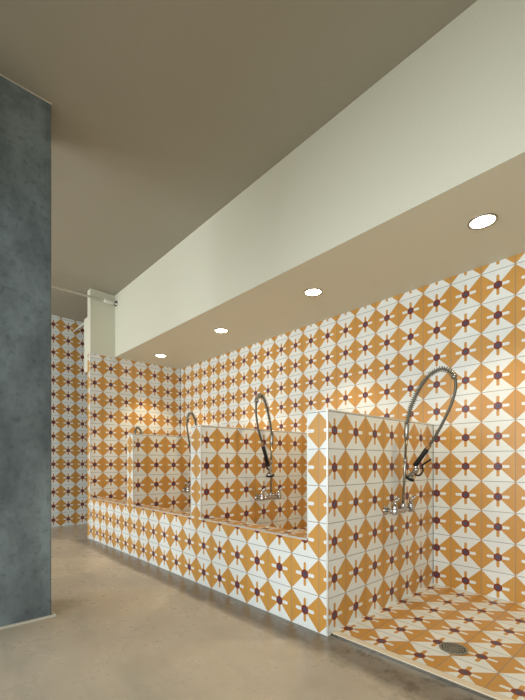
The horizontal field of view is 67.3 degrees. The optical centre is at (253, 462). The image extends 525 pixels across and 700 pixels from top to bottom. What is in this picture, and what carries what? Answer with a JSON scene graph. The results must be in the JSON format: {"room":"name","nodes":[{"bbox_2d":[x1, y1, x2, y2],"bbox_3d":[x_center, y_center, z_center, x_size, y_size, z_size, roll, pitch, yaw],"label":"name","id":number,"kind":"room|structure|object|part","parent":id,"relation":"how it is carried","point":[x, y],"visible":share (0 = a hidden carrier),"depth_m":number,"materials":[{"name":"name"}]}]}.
{"room":"dog grooming salon","nodes":[
{"label":"dog grooming salon","id":0,"kind":"room"},
{"bbox_2d":[0,76,50,626],"bbox_3d":[-1.621,-0.672,2.221,0.810,3.200,0.324,0,0,-41],"label":"wall","id":1,"kind":"structure","parent":0,"point":[25,118],"depth_m":2.27,"materials":[{"name":"grey paint"}]},
{"bbox_2d":[0,74,51,104],"bbox_3d":[-1.512,-2.159,2.099,0.810,0.026,0.008,0,0,-41],"label":"trim","id":2,"kind":"structure","parent":1,"relation":"attached to","point":[50,103],"depth_m":2.27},
{"bbox_2d":[0,610,56,629],"bbox_3d":[-1.619,0.922,2.223,0.854,0.012,0.364,0,0,-41],"label":"baseboard","id":3,"kind":"structure","parent":1,"relation":"attached to","point":[53,614],"depth_m":2.28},
{"bbox_2d":[51,314,86,526],"bbox_3d":[-4.032,-0.672,4.719,8.200,3.200,0.200,0,0,-41],"label":"wall","id":4,"kind":"structure","parent":0,"point":[68,377],"depth_m":5.75,"materials":[{"name":"tile"}]},
{"bbox_2d":[87,288,179,537],"bbox_3d":[-1.463,-0.672,5.295,1.452,3.200,0.100,0,0,-41],"label":"wall","id":5,"kind":"structure","parent":0,"point":[126,395],"depth_m":4.97,"materials":[{"name":"tile"}]},
{"bbox_2d":[73,323,83,332],"bbox_3d":[-2.276,-1.925,5.389,0.028,0.028,1.117,0,0,-41],"label":"rod","id":6,"kind":"object","parent":5,"relation":"attached to","point":[82,324],"visible":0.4,"depth_m":5.63,"materials":[{"name":"white paint"}]},
{"bbox_2d":[84,318,86,372],"bbox_3d":[-1.939,-1.472,5.067,0.400,0.680,0.188,0,0,-41],"label":"wall box","id":7,"kind":"object","parent":5,"relation":"attached to","point":[85,319],"visible":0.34,"depth_m":4.96,"materials":[{"name":"white paint"}]},
{"bbox_2d":[90,353,90,497],"bbox_3d":[-1.974,-0.196,4.780,0.008,2.247,0.008,0,0,-41],"label":"trim","id":8,"kind":"structure","parent":5,"relation":"attached to","point":[90,353],"depth_m":4.78,"materials":[{"name":"metal"}]},
{"bbox_2d":[133,426,142,433],"bbox_3d":[-1.437,-0.066,5.174,0.320,0.799,0.116,0,0,-41],"label":"faucet","id":9,"kind":"object","parent":5,"relation":"attached to","point":[136,427],"visible":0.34,"depth_m":5.08,"materials":[{"name":"silver metal"}]},
{"bbox_2d":[0,0,476,321],"bbox_3d":[-1.292,-2.255,1.464,8.400,0.434,8.706,0,0,-41],"label":"ceiling","id":10,"kind":"structure","parent":0,"point":[164,112],"depth_m":2.27,"materials":[{"name":"paint"}]},
{"bbox_2d":[51,285,117,306],"bbox_3d":[-3.955,-2.089,2.958,5.982,0.278,0.071,0,0,-41],"label":"ceiling pipe","id":11,"kind":"object","parent":10,"relation":"hanging from","point":[104,300],"visible":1,"depth_m":4.72,"materials":[{"name":"white metal"}]},
{"bbox_2d":[0,524,524,699],"bbox_3d":[-1.292,0.988,1.464,8.400,0.180,8.706,0,0,-41],"label":"floor","id":12,"kind":"structure","parent":0,"point":[125,626],"depth_m":1.99,"materials":[{"name":"concrete"}]},
{"bbox_2d":[90,497,126,553],"bbox_3d":[-1.157,0.678,4.795,1.253,0.500,1.054,0,0,-41],"label":"tub","id":13,"kind":"object","parent":12,"relation":"on","point":[108,516],"visible":0.44,"depth_m":4.33,"materials":[{"name":"tile"}]},
{"bbox_3d":[-1.623,0.432,4.383,0.009,0.009,1.052,0,0,-41],"label":"rim trim","id":14,"kind":"part","parent":13,"relation":"part of","materials":[{"name":"metal"}]},
{"bbox_2d":[127,434,190,555],"bbox_3d":[-0.761,0.323,4.346,1.253,1.210,0.144,0,0,-41],"label":"wall","id":15,"kind":"structure","parent":12,"relation":"on","point":[158,466],"depth_m":4.05,"materials":[{"name":"tile"}]},
{"bbox_3d":[-1.182,0.072,3.884,0.009,0.710,0.009,0,0,-41],"label":"corner trim","id":16,"kind":"part","parent":15,"relation":"part of","materials":[{"name":"metal"}]},
{"bbox_3d":[-0.713,-0.279,4.299,1.244,0.007,0.009,0,0,-41],"label":"trim","id":17,"kind":"part","parent":15,"relation":"part of","materials":[{"name":"metal"}]},
{"bbox_2d":[183,411,197,492],"bbox_3d":[-0.630,-0.105,4.285,0.287,0.877,0.123,0,0,-41],"label":"faucet","id":18,"kind":"object","parent":15,"relation":"attached to","point":[185,489],"visible":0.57,"depth_m":4.21,"materials":[{"name":"silver metal"}]},
{"bbox_2d":[133,505,190,579],"bbox_3d":[-0.368,0.678,3.901,1.253,0.500,1.046,0,0,-41],"label":"tub","id":19,"kind":"object","parent":12,"relation":"on","point":[161,536],"visible":0.43,"depth_m":3.42,"materials":[{"name":"tile"}]},
{"bbox_3d":[-0.834,0.432,3.489,0.009,0.009,1.044,0,0,-41],"label":"rim trim","id":20,"kind":"part","parent":19,"relation":"part of","materials":[{"name":"metal"}]},
{"bbox_2d":[191,425,306,583],"bbox_3d":[0.026,0.323,3.455,1.253,1.210,0.144,0,0,-41],"label":"wall","id":21,"kind":"structure","parent":12,"relation":"on","point":[228,467],"depth_m":3.27,"materials":[{"name":"tile"}]},
{"bbox_3d":[-0.396,0.072,2.993,0.009,0.710,0.009,0,0,-41],"label":"corner trim","id":22,"kind":"part","parent":21,"relation":"part of","materials":[{"name":"metal"}]},
{"bbox_3d":[0.074,-0.279,3.408,1.244,0.007,0.009,0,0,-41],"label":"trim","id":23,"kind":"part","parent":21,"relation":"part of","materials":[{"name":"metal"}]},
{"bbox_2d":[254,393,282,500],"bbox_3d":[0.107,-0.118,3.354,0.140,0.901,0.394,0,0,39],"label":"faucet","id":24,"kind":"object","parent":21,"relation":"attached to","point":[270,474],"visible":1,"depth_m":3.32,"materials":[{"name":"silver metal"}]},
{"bbox_2d":[201,517,306,627],"bbox_3d":[0.421,0.678,3.007,1.253,0.500,1.053,0,0,-41],"label":"tub","id":25,"kind":"object","parent":12,"relation":"on","point":[262,567],"visible":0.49,"depth_m":2.52,"materials":[{"name":"tile"}]},
{"bbox_3d":[-0.045,0.432,2.595,0.009,0.009,1.051,0,0,-41],"label":"rim trim","id":26,"kind":"part","parent":25,"relation":"part of","materials":[{"name":"metal"}]},
{"bbox_2d":[307,409,432,636],"bbox_3d":[0.817,0.323,2.559,1.253,1.210,0.144,0,0,-41],"label":"wall","id":27,"kind":"structure","parent":12,"relation":"on","point":[362,560],"depth_m":2.30,"materials":[{"name":"tile"}]},
{"bbox_3d":[0.305,0.072,2.198,0.008,0.710,0.008,0,0,-41],"label":"corner trim","id":28,"kind":"part","parent":27,"relation":"part of","materials":[{"name":"metal"}]},
{"bbox_3d":[0.396,0.314,2.096,0.009,1.194,0.009,0,0,-41],"label":"corner trim","id":29,"kind":"part","parent":27,"relation":"part of","materials":[{"name":"metal"}]},
{"bbox_3d":[0.866,-0.279,2.511,1.244,0.007,0.009,0,0,-41],"label":"trim","id":30,"kind":"part","parent":27,"relation":"part of","materials":[{"name":"metal"}]},
{"bbox_2d":[383,366,457,514],"bbox_3d":[1.035,-0.121,2.405,0.263,0.908,0.376,0,0,-41],"label":"faucet","id":31,"kind":"object","parent":27,"relation":"attached to","point":[395,510],"visible":1,"depth_m":2.46,"materials":[{"name":"silver metal"}]},
{"bbox_3d":[1.060,0.034,2.474,0.016,0.111,0.121,0,0,-41],"label":"squeeze lever","id":32,"kind":"part","parent":31,"relation":"part of","materials":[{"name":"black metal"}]},
{"bbox_2d":[331,630,513,699],"bbox_3d":[1.596,0.920,0.812,0.043,0.016,3.505,0,0,-41],"label":"trim","id":33,"kind":"structure","parent":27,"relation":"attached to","point":[475,687],"depth_m":1.74,"materials":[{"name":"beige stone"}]},
{"bbox_2d":[439,642,467,654],"bbox_3d":[0.975,0.906,1.917,0.128,0.005,0.128,0,0,-41],"label":"floor drain","id":34,"kind":"object","parent":12,"relation":"on","point":[449,647],"visible":1,"depth_m":1.91,"materials":[{"name":"metal"}]},
{"bbox_2d":[115,0,524,368],"bbox_3d":[1.020,-1.800,2.560,0.949,0.945,7.288,0,0,-41],"label":"ceiling","id":35,"kind":"structure","parent":0,"point":[377,204],"depth_m":2.42,"materials":[{"name":"white paint"}]},
{"bbox_2d":[155,354,166,357],"bbox_3d":[-1.150,-1.324,4.906,0.147,0.006,0.147,0,0,-41],"label":"recessed light","id":36,"kind":"object","parent":35,"relation":"in","point":[156,355],"visible":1,"depth_m":4.89,"materials":[{"name":"silver metal"}]},
{"bbox_2d":[214,328,227,332],"bbox_3d":[-0.323,-1.324,3.970,0.147,0.006,0.147,0,0,-41],"label":"recessed light","id":37,"kind":"object","parent":35,"relation":"in","point":[217,330],"visible":1,"depth_m":3.96,"materials":[{"name":"silver metal"}]},
{"bbox_2d":[304,288,322,295],"bbox_3d":[0.468,-1.324,3.073,0.147,0.006,0.147,0,0,-41],"label":"recessed light","id":38,"kind":"object","parent":35,"relation":"in","point":[312,291],"visible":1,"depth_m":3.07,"materials":[{"name":"silver metal"}]},
{"bbox_2d":[467,213,497,229],"bbox_3d":[1.264,-1.324,2.171,0.147,0.006,0.147,0,0,-41],"label":"recessed light","id":39,"kind":"object","parent":35,"relation":"in","point":[482,221],"visible":1,"depth_m":2.17,"materials":[{"name":"silver metal"}]},
{"bbox_2d":[181,252,524,603],"bbox_3d":[1.450,-0.672,2.940,0.200,3.200,7.289,0,0,-41],"label":"wall","id":40,"kind":"structure","parent":0,"point":[372,359],"depth_m":2.88,"materials":[{"name":"tile"}]},
{"bbox_2d":[180,369,180,435],"bbox_3d":[-1.036,-0.349,5.603,0.004,1.955,0.004,0,0,-41],"label":"trim","id":41,"kind":"structure","parent":40,"relation":"attached to","point":[180,369],"depth_m":5.60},
{"bbox_2d":[433,425,433,582],"bbox_3d":[1.334,0.309,2.918,0.004,1.177,0.004,0,0,-41],"label":"trim","id":42,"kind":"structure","parent":40,"relation":"attached to","point":[433,425],"depth_m":2.92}
]}

